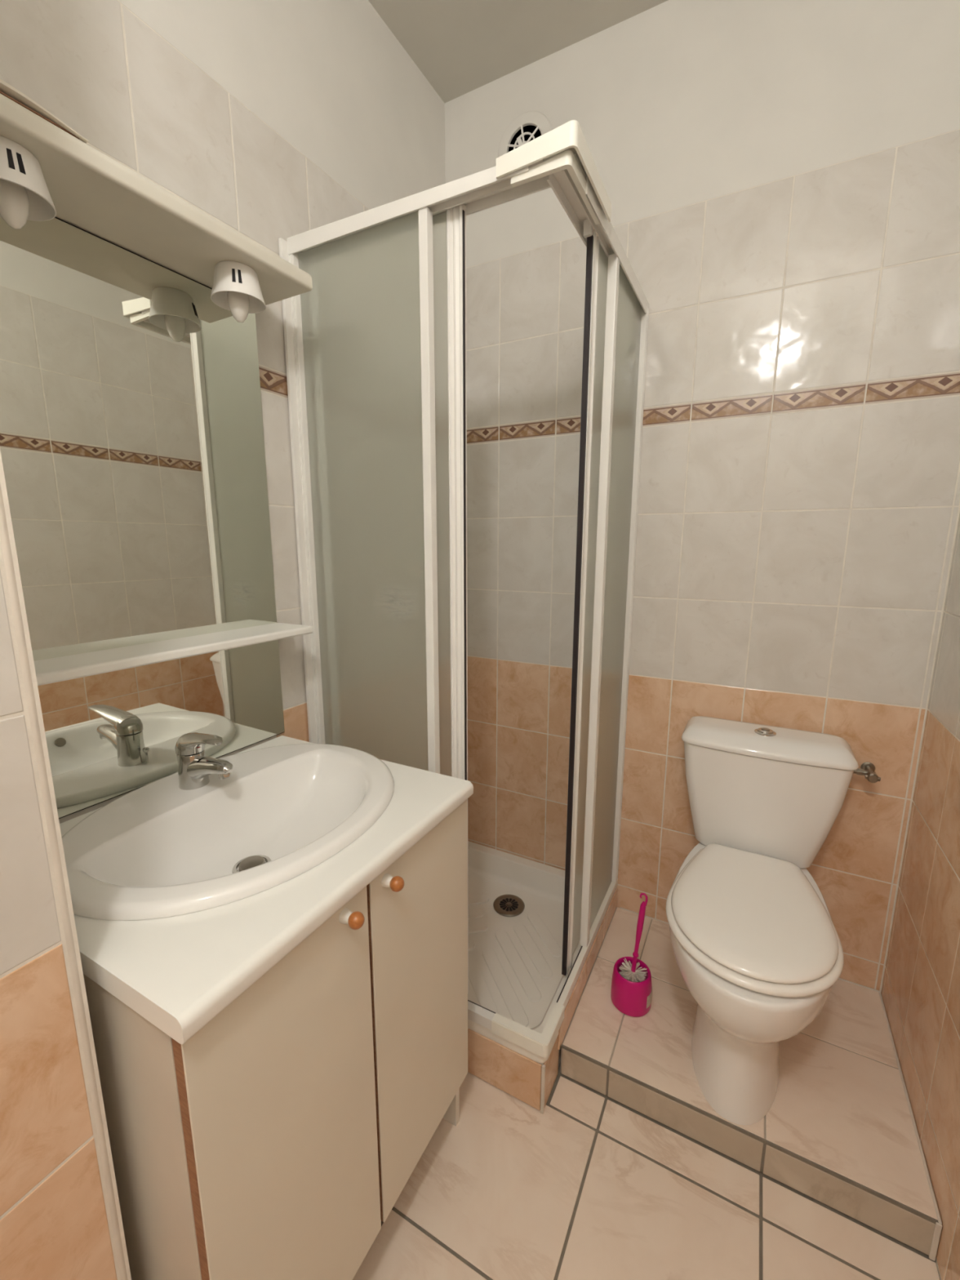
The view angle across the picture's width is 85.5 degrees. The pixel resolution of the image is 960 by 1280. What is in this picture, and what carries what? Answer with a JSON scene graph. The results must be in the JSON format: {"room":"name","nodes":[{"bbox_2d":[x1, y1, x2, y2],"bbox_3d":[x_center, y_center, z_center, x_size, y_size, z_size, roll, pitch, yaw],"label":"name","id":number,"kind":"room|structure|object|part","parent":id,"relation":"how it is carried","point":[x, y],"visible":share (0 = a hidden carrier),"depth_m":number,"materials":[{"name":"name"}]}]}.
{"room":"bathroom","nodes":[
{"label":"bathroom","id":0,"kind":"room"},
{"bbox_2d":[0,449,131,1279],"bbox_3d":[-1.008,0.001,-0.011,0.550,2.862,1.426,6,12,28],"label":"wall","id":1,"kind":"structure","parent":0,"point":[55,1222],"depth_m":0.53,"materials":[{"name":"tile"}]},
{"bbox_2d":[0,483,127,1279],"bbox_3d":[-0.437,-0.113,0.474,0.012,2.708,0.012,6,12,28],"label":"trim","id":2,"kind":"structure","parent":1,"relation":"attached to","point":[4,535],"depth_m":0.53,"materials":[{"name":"white plastic"}]},
{"bbox_2d":[0,0,445,823],"bbox_3d":[-0.515,-0.242,1.312,0.121,2.862,1.480,6,12,28],"label":"wall","id":3,"kind":"structure","parent":0,"point":[273,120],"depth_m":1.12,"materials":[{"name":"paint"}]},
{"bbox_2d":[0,79,312,818],"bbox_3d":[-0.567,-0.212,0.912,0.174,1.018,0.621,6,12,28],"label":"mirror","id":4,"kind":"object","parent":3,"relation":"attached to","point":[132,442],"visible":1,"depth_m":0.93,"materials":[{"name":"clear glass"}]},
{"bbox_3d":[-0.626,-0.592,0.692,0.038,0.078,0.038,6,12,28],"label":"bulb","id":5,"kind":"part","parent":4,"relation":"part of","materials":[{"name":"white glass"}]},
{"bbox_3d":[-0.626,-0.615,0.688,0.096,0.056,0.096,6,12,28],"label":"lamp shade","id":6,"kind":"part","parent":4,"relation":"part of","materials":[{"name":"white plastic"}]},
{"bbox_2d":[33,622,312,685],"bbox_3d":[-0.589,0.020,0.967,0.114,0.018,0.621,6,12,28],"label":"shelf","id":7,"kind":"object","parent":4,"relation":"attached to","point":[53,666],"depth_m":0.94,"materials":[{"name":"white plastic"}]},
{"bbox_3d":[-0.459,-0.669,0.984,0.096,0.056,0.096,6,12,28],"label":"lamp shade","id":8,"kind":"part","parent":4,"relation":"part of","materials":[{"name":"white plastic"}]},
{"bbox_3d":[-0.460,-0.646,0.988,0.038,0.078,0.038,6,12,28],"label":"bulb","id":9,"kind":"part","parent":4,"relation":"part of","materials":[{"name":"white glass"}]},
{"bbox_2d":[368,0,667,102],"bbox_3d":[-0.125,-1.482,0.145,1.725,0.100,3.000,6,12,28],"label":"ceiling","id":10,"kind":"structure","parent":0,"point":[460,47],"depth_m":1.42,"materials":[{"name":"paint"}]},
{"bbox_2d":[352,1062,940,1279],"bbox_3d":[-0.129,1.283,0.654,1.725,0.100,3.000,6,12,28],"label":"floor","id":11,"kind":"structure","parent":0,"point":[592,1186],"depth_m":1.05,"materials":[{"name":"beige tile"}]},
{"bbox_2d":[83,799,467,1279],"bbox_3d":[-0.374,0.749,0.982,0.536,0.832,0.602,6,12,28],"label":"vanity cabinet","id":12,"kind":"object","parent":11,"relation":"on","point":[277,1141],"visible":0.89,"depth_m":0.71,"materials":[{"name":"laminate"}]},
{"bbox_3d":[-0.536,0.793,0.740,0.481,0.832,0.016,6,12,28],"label":"panel","id":13,"kind":"part","parent":12,"relation":"part of","materials":[{"name":"plastic"}]},
{"bbox_2d":[59,735,473,1044],"bbox_3d":[-0.396,0.324,0.909,0.544,0.030,0.604,6,12,28],"label":"countertop","id":14,"kind":"structure","parent":12,"relation":"on","point":[178,972],"depth_m":0.64,"materials":[{"name":"white laminate"}]},
{"bbox_2d":[61,743,394,920],"bbox_3d":[-0.416,0.342,0.936,0.472,0.112,0.577,6,12,28],"label":"washbasin","id":15,"kind":"object","parent":14,"relation":"in","point":[159,849],"visible":0.95,"depth_m":0.91,"materials":[{"name":"white ceramic"}]},
{"bbox_2d":[174,732,232,790],"bbox_3d":[-0.513,0.223,0.964,0.152,0.113,0.053,6,12,28],"label":"faucet","id":16,"kind":"object","parent":15,"relation":"on","point":[194,768],"visible":1,"depth_m":0.95,"materials":[{"name":"silver metal"}]},
{"bbox_3d":[-0.508,0.190,0.955,0.140,0.046,0.052,6,12,28],"label":"lever","id":17,"kind":"part","parent":16,"relation":"part of","materials":[{"name":"silver metal"}]},
{"bbox_3d":[-0.243,0.725,0.727,0.003,0.679,0.291,6,12,28],"label":"door","id":18,"kind":"part","parent":12,"relation":"part of","materials":[{"name":"beige plastic"}]},
{"bbox_3d":[-0.189,0.399,0.747,0.017,0.020,0.020,6,12,28],"label":"knob","id":19,"kind":"part","parent":12,"relation":"part of","materials":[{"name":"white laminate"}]},
{"bbox_3d":[-0.145,0.386,0.829,0.017,0.020,0.020,6,12,28],"label":"knob","id":20,"kind":"part","parent":12,"relation":"part of","materials":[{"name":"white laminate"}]},
{"bbox_3d":[-0.099,0.676,0.992,0.003,0.679,0.303,6,12,28],"label":"door","id":21,"kind":"part","parent":12,"relation":"part of","materials":[{"name":"beige plastic"}]},
{"bbox_3d":[-0.262,0.700,1.249,0.478,0.832,0.016,6,12,28],"label":"panel","id":22,"kind":"part","parent":12,"relation":"part of","materials":[{"name":"white laminate"}]},
{"bbox_2d":[467,887,617,1114],"bbox_3d":[0.017,0.962,1.671,0.677,0.164,0.690,6,12,28],"label":"plinth","id":23,"kind":"object","parent":11,"relation":"on","point":[531,1082],"visible":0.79,"depth_m":1.28,"materials":[{"name":"tile"}]},
{"bbox_2d":[467,840,604,1062],"bbox_3d":[0.018,0.932,1.666,0.670,0.106,0.688,6,12,28],"label":"shower tray","id":24,"kind":"object","parent":23,"relation":"on","point":[516,904],"visible":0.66,"depth_m":1.67,"materials":[{"name":"ceramic"}]},
{"bbox_2d":[278,120,648,1057],"bbox_3d":[0.016,-0.031,1.480,0.688,1.855,0.712,6,12,28],"label":"shower enclosure","id":25,"kind":"object","parent":24,"relation":"on","point":[375,351],"visible":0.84,"depth_m":1.21,"materials":[{"name":"white metal"}]},
{"bbox_3d":[-0.264,0.009,1.273,0.351,1.788,0.004,6,12,28],"label":"fixed panel","id":26,"kind":"part","parent":25,"relation":"part of","materials":[{"name":"clear glass"}]},
{"bbox_3d":[-0.153,-0.871,1.065,0.612,0.037,0.062,6,12,28],"label":"rail","id":27,"kind":"part","parent":25,"relation":"part of","materials":[{"name":"white metal"}]},
{"bbox_3d":[-0.216,0.013,1.282,0.370,1.799,0.004,6,12,28],"label":"sliding door","id":28,"kind":"part","parent":25,"relation":"part of","materials":[{"name":"clear glass"}]},
{"bbox_3d":[-0.200,0.909,1.389,0.536,0.030,0.022,6,12,28],"label":"rail","id":29,"kind":"part","parent":25,"relation":"part of","materials":[{"name":"white metal"}]},
{"bbox_3d":[0.330,0.883,1.542,0.015,0.030,0.600,6,12,28],"label":"rail","id":30,"kind":"part","parent":25,"relation":"part of","materials":[{"name":"beige plastic"}]},
{"bbox_3d":[0.326,-0.013,1.429,0.004,1.799,0.335,6,12,28],"label":"sliding door","id":31,"kind":"part","parent":25,"relation":"part of","materials":[{"name":"clear glass"}]},
{"bbox_3d":[0.299,-0.883,1.200,0.056,0.034,0.660,6,12,28],"label":"rail","id":32,"kind":"part","parent":25,"relation":"part of","materials":[{"name":"white metal"}]},
{"bbox_3d":[0.377,-0.028,1.481,0.004,1.788,0.317,6,12,28],"label":"fixed panel","id":33,"kind":"part","parent":25,"relation":"part of","materials":[{"name":"clear glass"}]},
{"bbox_2d":[560,906,942,1261],"bbox_3d":[0.669,1.052,1.397,0.746,0.089,0.584,6,12,28],"label":"platform","id":34,"kind":"object","parent":11,"relation":"on","point":[839,1130],"visible":0.77,"depth_m":1.22,"materials":[{"name":"tile"}]},
{"bbox_2d":[610,893,652,1017],"bbox_3d":[0.418,0.835,1.409,0.108,0.336,0.107,6,12,28],"label":"toilet brush","id":35,"kind":"object","parent":34,"relation":"on","point":[631,993],"visible":1,"depth_m":1.39,"materials":[{"name":"plastic"}]},
{"bbox_3d":[0.429,0.794,1.399,0.033,0.252,0.016,2,11,11],"label":"handle","id":36,"kind":"part","parent":35,"relation":"part of","materials":[{"name":"plastic"}]},
{"bbox_2d":[666,715,858,1124],"bbox_3d":[0.665,0.648,1.275,0.413,0.754,0.646,6,12,28],"label":"toilet","id":37,"kind":"object","parent":34,"relation":"on","point":[757,945],"visible":1,"depth_m":1.21,"materials":[{"name":"white ceramic"}]},
{"bbox_3d":[0.628,0.610,1.207,0.332,0.020,0.458,6,12,28],"label":"lid","id":38,"kind":"part","parent":37,"relation":"part of","materials":[{"name":"white plastic"}]},
{"bbox_3d":[0.628,0.636,1.210,0.354,0.024,0.473,6,12,28],"label":"seat","id":39,"kind":"part","parent":37,"relation":"part of","materials":[{"name":"white plastic"}]},
{"bbox_3d":[0.775,0.272,1.415,0.413,0.040,0.179,6,12,28],"label":"cistern lid","id":40,"kind":"part","parent":37,"relation":"part of","materials":[{"name":"white ceramic"}]},
{"bbox_2d":[444,0,959,991],"bbox_3d":[0.544,-0.301,1.641,1.725,2.862,0.150,6,12,28],"label":"wall","id":41,"kind":"structure","parent":0,"point":[780,179],"depth_m":1.41,"materials":[{"name":"tile"}]},
{"bbox_2d":[497,111,551,157],"bbox_3d":[0.133,-1.478,1.556,0.177,0.177,0.010,6,12,28],"label":"air vent","id":42,"kind":"object","parent":41,"relation":"in","point":[529,126],"visible":0.4,"depth_m":1.55,"materials":[{"name":"paint"}]},
{"bbox_2d":[507,124,538,149],"bbox_3d":[0.133,-1.478,1.555,0.111,0.115,0.006,6,12,28],"label":"grille","id":43,"kind":"object","parent":42,"relation":"attached to","point":[517,135],"depth_m":1.55,"materials":[{"name":"white plastic"}]},
{"bbox_2d":[853,762,880,782],"bbox_3d":[1.006,0.348,1.379,0.084,0.032,0.078,6,12,28],"label":"valve","id":44,"kind":"object","parent":41,"relation":"attached to","point":[867,769],"visible":0.91,"depth_m":1.36,"materials":[{"name":"metal"}]},
{"bbox_3d":[1.018,0.354,1.347,0.032,0.025,0.032,6,12,28],"label":"tap handle","id":45,"kind":"part","parent":44,"relation":"part of","materials":[{"name":"metal"}]},
{"bbox_2d":[880,511,959,1279],"bbox_3d":[0.568,-0.007,0.040,0.150,2.862,3.000,6,12,28],"label":"wall","id":46,"kind":"structure","parent":0,"point":[920,992],"depth_m":1.15,"materials":[{"name":"tile"}]}
]}

